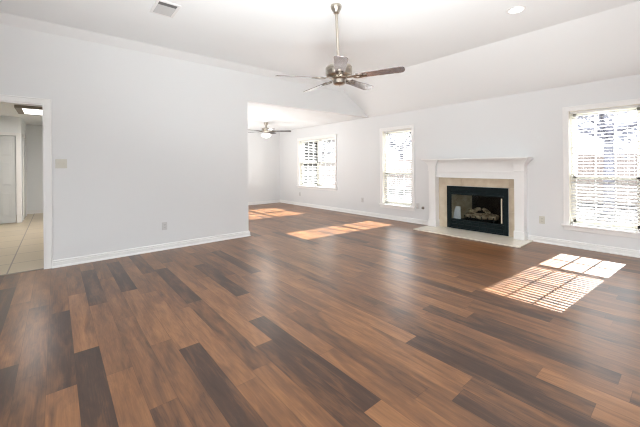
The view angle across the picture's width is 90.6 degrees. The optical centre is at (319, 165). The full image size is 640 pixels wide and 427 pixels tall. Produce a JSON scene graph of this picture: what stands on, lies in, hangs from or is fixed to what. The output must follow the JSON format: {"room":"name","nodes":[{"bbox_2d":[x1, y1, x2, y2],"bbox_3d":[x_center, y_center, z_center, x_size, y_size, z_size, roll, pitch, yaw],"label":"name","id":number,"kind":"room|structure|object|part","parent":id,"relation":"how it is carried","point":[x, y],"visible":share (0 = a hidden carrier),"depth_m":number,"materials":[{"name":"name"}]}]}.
{"room":"living room","nodes":[
{"label":"living room","id":0,"kind":"room"},
{"bbox_2d":[0,116,21,221],"bbox_3d":[-7.706,0.079,6.734,1.980,2.510,0.120,0,0,-40],"label":"wall","id":1,"kind":"structure","parent":0,"point":[11,124],"depth_m":7.25,"materials":[{"name":"white paint"}]},
{"bbox_2d":[0,132,20,223],"bbox_3d":[-7.204,0.285,7.079,0.740,2.070,0.043,0,0,-40],"label":"door","id":2,"kind":"structure","parent":1,"relation":"in","point":[10,155],"depth_m":7.20,"materials":[{"name":"white wood"}]},
{"bbox_3d":[-7.197,0.310,7.067,0.455,1.700,0.011,0,0,-40],"label":"panel","id":3,"kind":"part","parent":2,"relation":"part of","materials":[{"name":"grey paint"}]},
{"bbox_2d":[0,103,42,125],"bbox_3d":[-6.021,-1.185,6.189,4.120,0.110,6.533,0,0,-40],"label":"ceiling","id":4,"kind":"structure","parent":0,"point":[5,109],"depth_m":7.11,"materials":[{"name":"white paint"}]},
{"bbox_2d":[14,105,42,115],"bbox_3d":[-5.385,-1.098,6.520,1.260,0.074,0.900,0,0,-40],"label":"light fixture","id":5,"kind":"object","parent":4,"relation":"attached to","point":[21,109],"visible":0.35,"depth_m":6.01,"materials":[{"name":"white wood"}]},
{"bbox_2d":[22,108,41,114],"bbox_3d":[-5.385,-1.070,6.520,1.058,0.010,0.798,0,0,-40],"label":"diffuser","id":6,"kind":"object","parent":5,"relation":"attached to","point":[24,111],"depth_m":6.23,"materials":[{"name":"white plastic"}]},
{"bbox_2d":[16,119,26,221],"bbox_3d":[-7.530,0.072,7.990,0.100,2.500,1.580,0,0,-40],"label":"wall","id":7,"kind":"structure","parent":0,"point":[23,122],"depth_m":7.96,"materials":[{"name":"white paint"}]},
{"bbox_2d":[23,134,26,219],"bbox_3d":[-7.441,0.287,7.978,0.018,2.070,0.950,0,0,-40],"label":"trim","id":8,"kind":"structure","parent":7,"relation":"attached to","point":[24,136],"depth_m":8.11,"materials":[{"name":"white wood"}]},
{"bbox_2d":[0,213,43,274],"bbox_3d":[-5.989,1.319,6.159,3.900,0.022,6.653,0,0,-40],"label":"floor","id":9,"kind":"structure","parent":0,"point":[21,244],"depth_m":5.14,"materials":[{"name":"tile"}]},
{"bbox_2d":[15,125,42,210],"bbox_3d":[-8.038,0.027,8.674,4.000,2.600,0.120,0,0,-40],"label":"wall","id":10,"kind":"structure","parent":0,"point":[34,133],"depth_m":8.73,"materials":[{"name":"white paint"}]},
{"bbox_2d":[27,210,42,213],"bbox_3d":[-7.250,1.273,9.226,1.900,0.095,0.030,0,0,-40],"label":"baseboard","id":11,"kind":"structure","parent":10,"relation":"attached to","point":[30,211],"depth_m":8.71,"materials":[{"name":"white wood"}]},
{"bbox_2d":[0,24,369,259],"bbox_3d":[-2.331,-0.266,4.932,9.157,3.110,0.120,0,0,-40],"label":"wall","id":12,"kind":"structure","parent":0,"point":[146,140],"depth_m":4.61,"materials":[{"name":"white paint"}]},
{"bbox_2d":[0,268,43,275],"bbox_3d":[-3.757,1.288,3.686,0.850,0.006,0.035,0,0,-40],"label":"trim","id":13,"kind":"structure","parent":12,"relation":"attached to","point":[41,268],"depth_m":3.82,"materials":[{"name":"brown wood"}]},
{"bbox_2d":[0,94,52,268],"bbox_3d":[-3.781,0.232,3.704,0.986,2.118,0.146,0,0,-40],"label":"door frame","id":14,"kind":"structure","parent":12,"relation":"in","point":[46,105],"depth_m":3.94,"materials":[{"name":"white wood"}]},
{"bbox_2d":[55,159,66,167],"bbox_3d":[-3.298,-0.023,4.032,0.116,0.116,0.017,0,0,-40],"label":"light switch","id":15,"kind":"object","parent":12,"relation":"attached to","point":[59,163],"visible":1,"depth_m":4.03,"materials":[{"name":"beige plastic"}]},
{"bbox_2d":[53,231,248,267],"bbox_3d":[-2.316,1.232,4.836,2.707,0.095,0.030,0,0,-40],"label":"baseboard","id":16,"kind":"structure","parent":12,"relation":"attached to","point":[58,263],"depth_m":4.60,"materials":[{"name":"white wood"}]},
{"bbox_2d":[162,222,166,229],"bbox_3d":[-2.363,0.920,4.813,0.074,0.118,0.008,0,0,-40],"label":"wall outlet","id":17,"kind":"object","parent":12,"relation":"attached to","point":[164,224],"visible":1,"depth_m":4.81,"materials":[{"name":"grey plastic"}]},
{"bbox_2d":[0,12,343,91],"bbox_3d":[-2.614,-1.726,4.565,8.270,0.125,0.095,0,0,-40],"label":"trim","id":18,"kind":"structure","parent":12,"relation":"attached to","point":[6,19],"depth_m":4.57,"materials":[{"name":"white paint"}]},
{"bbox_2d":[248,130,279,201],"bbox_3d":[-2.755,-0.017,9.899,3.777,2.600,0.120,0,0,-40],"label":"wall","id":19,"kind":"structure","parent":0,"point":[263,152],"depth_m":10.54,"materials":[{"name":"white paint"}]},
{"bbox_2d":[248,200,279,204],"bbox_3d":[-2.688,1.235,9.848,3.417,0.095,0.030,0,0,-40],"label":"baseboard","id":20,"kind":"structure","parent":19,"relation":"attached to","point":[269,201],"depth_m":10.53,"materials":[{"name":"white wood"}]},
{"bbox_2d":[248,103,362,130],"bbox_3d":[-1.460,-1.241,8.394,3.707,0.150,4.063,0,0,-40],"label":"ceiling","id":21,"kind":"structure","parent":0,"point":[278,118],"depth_m":7.84,"materials":[{"name":"white paint"}]},
{"bbox_2d":[248,122,290,137],"bbox_3d":[-1.496,-0.963,8.536,1.258,0.406,1.302,0,0,-40],"label":"ceiling fan","id":22,"kind":"object","parent":21,"relation":"hanging from","point":[265,130],"visible":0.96,"depth_m":8.52,"materials":[{"name":"silver metal"}]},
{"bbox_3d":[-1.460,-0.813,8.573,0.270,0.106,0.270,0,0,-40],"label":"lamp shade","id":23,"kind":"part","parent":22,"relation":"part of","materials":[{"name":"white glass"}]},
{"bbox_2d":[0,202,639,426],"bbox_3d":[-0.952,1.268,3.315,9.177,0.001,12.320,0,0,-40],"label":"floor","id":24,"kind":"structure","parent":0,"point":[315,317],"depth_m":2.37,"materials":[{"name":"wood"}]},
{"bbox_2d":[414,225,532,247],"bbox_3d":[2.644,1.228,5.638,0.636,0.020,1.830,0,0,-40],"label":"hearth slab","id":25,"kind":"object","parent":24,"relation":"on","point":[461,233],"visible":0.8,"depth_m":5.49,"materials":[{"name":"beige stone"}]},
{"bbox_2d":[421,157,532,240],"bbox_3d":[2.768,0.540,5.784,0.251,1.352,1.897,0,0,-40],"label":"fireplace mantel","id":26,"kind":"object","parent":25,"relation":"on","point":[515,168],"visible":1,"depth_m":5.57,"materials":[{"name":"white wood"}]},
{"bbox_2d":[421,157,532,160],"bbox_3d":[2.762,-0.122,5.784,0.251,0.028,1.897,0,0,-40],"label":"mantel shelf","id":27,"kind":"object","parent":26,"relation":"attached to","point":[492,158],"depth_m":5.50,"materials":[{"name":"white wood"}]},
{"bbox_2d":[447,186,508,235],"bbox_3d":[3.038,0.799,5.965,0.530,0.812,1.096,0,0,-40],"label":"fireplace insert","id":28,"kind":"object","parent":25,"relation":"on","point":[495,200],"depth_m":5.97,"materials":[{"name":"black metal"}]},
{"bbox_2d":[453,206,460,218],"bbox_3d":[2.675,0.924,6.161,0.056,0.259,0.148,0,0,-40],"label":"booklet","id":29,"kind":"object","parent":28,"relation":"on","point":[457,212],"visible":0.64,"depth_m":6.16,"materials":[{"name":"white"}]},
{"bbox_3d":[2.801,0.807,6.285,0.482,0.740,0.215,0,0,-40],"label":"panel","id":30,"kind":"part","parent":28,"relation":"part of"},
{"bbox_2d":[450,191,503,196],"bbox_3d":[2.856,0.517,5.811,0.034,0.059,0.955,0,0,-40],"label":"hood","id":31,"kind":"object","parent":28,"relation":"attached to","point":[471,193],"depth_m":5.73,"materials":[{"name":"black metal"}]},
{"bbox_3d":[2.861,1.041,5.812,0.032,0.020,0.955,0,0,-40],"label":"rail","id":32,"kind":"part","parent":28,"relation":"part of","materials":[{"name":"black metal"}]},
{"bbox_3d":[2.866,1.118,5.815,0.022,0.133,0.955,0,0,-40],"label":"louver panel","id":33,"kind":"part","parent":28,"relation":"part of","materials":[{"name":"black metal"}]},
{"bbox_3d":[2.862,0.789,5.814,0.014,0.485,0.955,0,0,-40],"label":"glass door","id":34,"kind":"part","parent":28,"relation":"part of","materials":[{"name":"black glass"}]},
{"bbox_2d":[466,213,497,219],"bbox_3d":[2.991,0.953,5.878,0.114,0.103,0.553,0,0,-40],"label":"log","id":35,"kind":"object","parent":28,"relation":"on","point":[478,216],"visible":0.95,"depth_m":5.82,"materials":[{"name":"brown wood"}]},
{"bbox_2d":[469,207,480,212],"bbox_3d":[2.951,0.849,6.020,0.220,0.109,0.089,0,0,2],"label":"log","id":36,"kind":"object","parent":35,"relation":"on","point":[477,208],"visible":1,"depth_m":6.00,"materials":[{"name":"brown wood"}]},
{"bbox_2d":[482,208,489,214],"bbox_3d":[3.088,0.848,5.861,0.090,0.106,0.244,0,0,7],"label":"log","id":37,"kind":"object","parent":35,"relation":"on","point":[485,210],"visible":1,"depth_m":5.83,"materials":[{"name":"brown wood"}]},
{"bbox_3d":[3.020,0.994,5.909,0.272,0.112,0.560,0,0,-40],"label":"log grate","id":38,"kind":"part","parent":28,"relation":"part of","materials":[{"name":"black metal"}]},
{"bbox_2d":[475,212,498,219],"bbox_3d":[3.091,0.945,5.955,0.113,0.116,0.502,0,0,-40],"label":"log","id":39,"kind":"object","parent":28,"relation":"on","point":[475,212],"visible":0.33,"depth_m":5.86,"materials":[{"name":"brown wood"}]},
{"bbox_2d":[0,0,639,84],"bbox_3d":[-0.096,-1.864,1.378,8.285,0.150,8.457,0,0,-40],"label":"ceiling","id":40,"kind":"structure","parent":0,"point":[292,37],"depth_m":4.01,"materials":[{"name":"white paint"}]},
{"bbox_2d":[149,0,181,17],"bbox_3d":[-1.751,-1.770,3.580,0.250,0.011,0.360,0,0,-40],"label":"ceiling vent","id":41,"kind":"object","parent":40,"relation":"in","point":[160,7],"visible":1,"depth_m":3.56,"materials":[{"name":"white metal"}]},
{"bbox_2d":[275,3,404,91],"bbox_3d":[0.249,-1.340,3.587,1.368,0.909,1.310,0,0,38],"label":"ceiling fan","id":42,"kind":"object","parent":40,"relation":"hanging from","point":[340,70],"visible":1,"depth_m":3.46,"materials":[{"name":"silver metal"}]},
{"bbox_3d":[-0.223,-0.958,3.416,0.520,0.044,0.134,0,0,-16],"label":"blade","id":43,"kind":"part","parent":42,"relation":"part of","materials":[{"name":"brown wood"}]},
{"bbox_3d":[-0.034,-0.967,3.918,0.166,0.032,0.522,-2,0,-40],"label":"blade","id":44,"kind":"part","parent":42,"relation":"part of","materials":[{"name":"brown wood"}]},
{"bbox_3d":[0.198,-0.976,3.085,0.134,0.028,0.520,0,0,2],"label":"blade","id":45,"kind":"part","parent":42,"relation":"part of","materials":[{"name":"silver metal"}]},
{"bbox_3d":[0.494,-0.991,3.898,0.133,0.042,0.520,0,0,38],"label":"blade","id":46,"kind":"part","parent":42,"relation":"part of","materials":[{"name":"brown wood"}]},
{"bbox_3d":[0.642,-0.996,3.384,0.520,0.043,0.134,0,0,20],"label":"blade","id":47,"kind":"part","parent":42,"relation":"part of","materials":[{"name":"brown wood"}]},
{"bbox_2d":[506,6,525,13],"bbox_3d":[2.279,-1.806,3.676,0.196,0.006,0.196,0,0,-40],"label":"recessed light","id":48,"kind":"object","parent":40,"relation":"in","point":[517,9],"visible":1,"depth_m":3.66,"materials":[{"name":"white plastic"}]},
{"bbox_2d":[279,74,639,249],"bbox_3d":[2.549,-0.071,6.370,0.170,2.620,12.500,0,0,-40],"label":"wall","id":49,"kind":"structure","parent":0,"point":[527,124],"depth_m":5.77,"materials":[{"name":"white paint"}]},
{"bbox_2d":[296,134,337,190],"bbox_3d":[-0.077,-0.077,9.473,0.215,1.585,1.880,0,0,-40],"label":"window","id":50,"kind":"structure","parent":49,"relation":"in","point":[300,184],"depth_m":9.70,"materials":[{"name":"white wood"}]},
{"bbox_2d":[300,139,317,185],"bbox_3d":[-0.349,-0.084,9.798,0.068,1.421,0.819,0,0,-40],"label":"window blind","id":51,"kind":"object","parent":50,"relation":"attached to","point":[311,140],"visible":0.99,"depth_m":9.78,"materials":[{"name":"white plastic"}]},
{"bbox_3d":[-0.303,0.247,9.837,0.030,0.710,0.782,0,0,-40],"label":"sash","id":52,"kind":"part","parent":50,"relation":"part of","materials":[{"name":"white plastic"}]},
{"bbox_3d":[-0.304,0.247,9.836,0.004,0.638,0.710,0,0,-40],"label":"glass pane","id":53,"kind":"part","parent":50,"relation":"part of","materials":[{"name":"clear glass"}]},
{"bbox_3d":[-0.285,-0.414,9.856,0.004,0.640,0.710,0,0,-40],"label":"glass pane","id":54,"kind":"part","parent":50,"relation":"part of","materials":[{"name":"clear glass"}]},
{"bbox_3d":[-0.090,0.640,9.457,0.165,0.025,1.880,0,0,-40],"label":"sill","id":55,"kind":"part","parent":50,"relation":"part of","materials":[{"name":"white wood"}]},
{"bbox_3d":[-0.021,-0.085,9.520,0.070,1.430,1.690,0,0,-40],"label":"frame","id":56,"kind":"part","parent":50,"relation":"part of","materials":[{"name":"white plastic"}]},
{"bbox_2d":[317,137,334,187],"bbox_3d":[0.194,-0.088,9.148,0.068,1.421,0.819,0,0,-40],"label":"window blind","id":57,"kind":"object","parent":50,"relation":"attached to","point":[330,138],"visible":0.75,"depth_m":9.15,"materials":[{"name":"white plastic"}]},
{"bbox_3d":[0.262,-0.418,9.203,0.030,0.712,0.782,0,0,-40],"label":"sash","id":58,"kind":"part","parent":50,"relation":"part of","materials":[{"name":"white plastic"}]},
{"bbox_3d":[0.243,0.243,9.183,0.030,0.710,0.782,0,0,-40],"label":"sash","id":59,"kind":"part","parent":50,"relation":"part of","materials":[{"name":"white plastic"}]},
{"bbox_2d":[280,200,427,224],"bbox_3d":[0.452,1.209,8.733,0.030,0.095,5.770,0,0,-40],"label":"baseboard","id":60,"kind":"structure","parent":49,"relation":"attached to","point":[391,217],"depth_m":7.96,"materials":[{"name":"white wood"}]},
{"bbox_2d":[379,124,415,210],"bbox_3d":[1.791,0.054,7.241,0.215,1.877,0.990,0,0,-40],"label":"window","id":61,"kind":"structure","parent":49,"relation":"in","point":[384,138],"depth_m":7.38,"materials":[{"name":"white wood"}]},
{"bbox_3d":[1.847,0.046,7.287,0.070,1.722,0.800,0,0,-40],"label":"frame","id":62,"kind":"part","parent":61,"relation":"part of","materials":[{"name":"white plastic"}]},
{"bbox_3d":[1.779,0.917,7.225,0.165,0.025,0.990,0,0,-40],"label":"sill","id":63,"kind":"part","parent":61,"relation":"part of","materials":[{"name":"white wood"}]},
{"bbox_2d":[384,129,411,205],"bbox_3d":[1.791,0.045,7.241,0.068,1.713,0.776,0,0,-40],"label":"window blind","id":64,"kind":"object","parent":61,"relation":"attached to","point":[402,180],"visible":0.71,"depth_m":7.23,"materials":[{"name":"white plastic"}]},
{"bbox_3d":[1.802,0.891,7.245,0.044,0.020,0.776,0,0,-40],"label":"rail","id":65,"kind":"part","parent":64,"relation":"part of","materials":[{"name":"white plastic"}]},
{"bbox_3d":[1.856,-0.288,7.298,0.030,0.998,0.744,0,0,-40],"label":"sash","id":66,"kind":"part","parent":61,"relation":"part of","materials":[{"name":"white plastic"}]},
{"bbox_3d":[1.839,0.519,7.278,0.030,0.716,0.744,0,0,-40],"label":"sash","id":67,"kind":"part","parent":61,"relation":"part of","materials":[{"name":"white plastic"}]},
{"bbox_2d":[439,177,513,236],"bbox_3d":[2.860,0.724,5.854,0.021,0.982,1.409,0,0,-40],"label":"tile surround","id":68,"kind":"object","parent":49,"relation":"attached to","point":[443,182],"visible":0.73,"depth_m":5.86,"materials":[{"name":"stone"}]},
{"bbox_2d":[539,216,544,223],"bbox_3d":[3.543,0.869,5.051,0.008,0.120,0.078,0,0,-40],"label":"wall outlet","id":69,"kind":"object","parent":49,"relation":"attached to","point":[541,218],"visible":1,"depth_m":5.04,"materials":[{"name":"beige plastic"}]},
{"bbox_2d":[528,235,639,257],"bbox_3d":[4.953,1.171,3.352,0.030,0.095,4.800,0,0,-40],"label":"baseboard","id":70,"kind":"structure","parent":49,"relation":"attached to","point":[567,243],"depth_m":4.61,"materials":[{"name":"white wood"}]},
{"bbox_2d":[561,98,639,238],"bbox_3d":[4.066,0.042,4.522,0.215,1.862,0.980,0,0,-40],"label":"window","id":71,"kind":"structure","parent":49,"relation":"in","point":[568,158],"depth_m":4.67,"materials":[{"name":"white wood"}]},
{"bbox_3d":[4.054,0.898,4.506,0.165,0.025,0.980,0,0,-40],"label":"sill","id":72,"kind":"part","parent":71,"relation":"part of","materials":[{"name":"white wood"}]},
{"bbox_2d":[570,104,639,230],"bbox_3d":[4.065,0.033,4.522,0.068,1.698,0.766,0,0,-40],"label":"window blind","id":73,"kind":"object","parent":71,"relation":"attached to","point":[630,106],"visible":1,"depth_m":4.50,"materials":[{"name":"white plastic"}]},
{"bbox_3d":[3.918,0.058,4.707,0.056,1.624,0.002,0,0,-40],"label":"ladder cord","id":74,"kind":"part","parent":73,"relation":"part of","materials":[{"name":"white fabric"}]},
{"bbox_3d":[4.077,0.872,4.525,0.044,0.020,0.766,0,0,-40],"label":"rail","id":75,"kind":"part","parent":73,"relation":"part of","materials":[{"name":"white plastic"}]},
{"bbox_3d":[4.223,0.055,4.343,0.056,1.624,0.002,0,0,-40],"label":"ladder cord","id":76,"kind":"part","parent":73,"relation":"part of","materials":[{"name":"white fabric"}]},
{"bbox_3d":[4.131,-0.296,4.579,0.030,0.990,0.734,0,0,-40],"label":"sash","id":77,"kind":"part","parent":71,"relation":"part of","materials":[{"name":"white plastic"}]},
{"bbox_3d":[4.114,0.504,4.559,0.030,0.708,0.734,0,0,-40],"label":"sash","id":78,"kind":"part","parent":71,"relation":"part of","materials":[{"name":"white plastic"}]},
{"bbox_2d":[343,1,639,116],"bbox_3d":[3.568,-1.589,4.363,1.162,0.762,8.338,0,0,-40],"label":"ceiling","id":79,"kind":"structure","parent":0,"point":[604,45],"depth_m":4.81,"materials":[{"name":"white paint"}]},
{"label":"outside","id":80,"kind":"structure","parent":0,"visible":0},
{"bbox_2d":[389,185,637,224],"bbox_3d":[2.559,1.689,8.647,75.000,0.300,90.000,0,0,-40],"label":"ground","id":81,"kind":"structure","parent":80,"point":[629,185],"depth_m":10.38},
{"bbox_2d":[322,140,334,160],"bbox_3d":[0.046,-1.488,37.168,9.820,6.141,9.381,0,0,-40],"label":"tree","id":82,"kind":"object","parent":81,"relation":"on","point":[328,143],"visible":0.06,"depth_m":36.69,"materials":[{"name":"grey plant"}]},
{"bbox_2d":[389,132,410,158],"bbox_3d":[7.745,-1.687,28.340,9.692,6.411,9.384,0,0,26],"label":"tree","id":83,"kind":"object","parent":81,"relation":"on","point":[408,137],"visible":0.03,"depth_m":28.49,"materials":[{"name":"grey plant"}]},
{"bbox_2d":[321,153,636,203],"bbox_3d":[4.341,0.559,20.634,0.150,1.930,42.090,0,0,-40],"label":"fence","id":84,"kind":"object","parent":81,"relation":"on","point":[579,159],"visible":0.11,"depth_m":12.69,"materials":[{"name":"white wood"}]},
{"bbox_2d":[577,111,636,212],"bbox_3d":[8.964,-0.733,9.704,6.515,4.482,6.354,0,0,-40],"label":"tree","id":85,"kind":"object","parent":81,"relation":"on","point":[603,116],"visible":0.15,"depth_m":9.61,"materials":[{"name":"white plant"}]}
]}

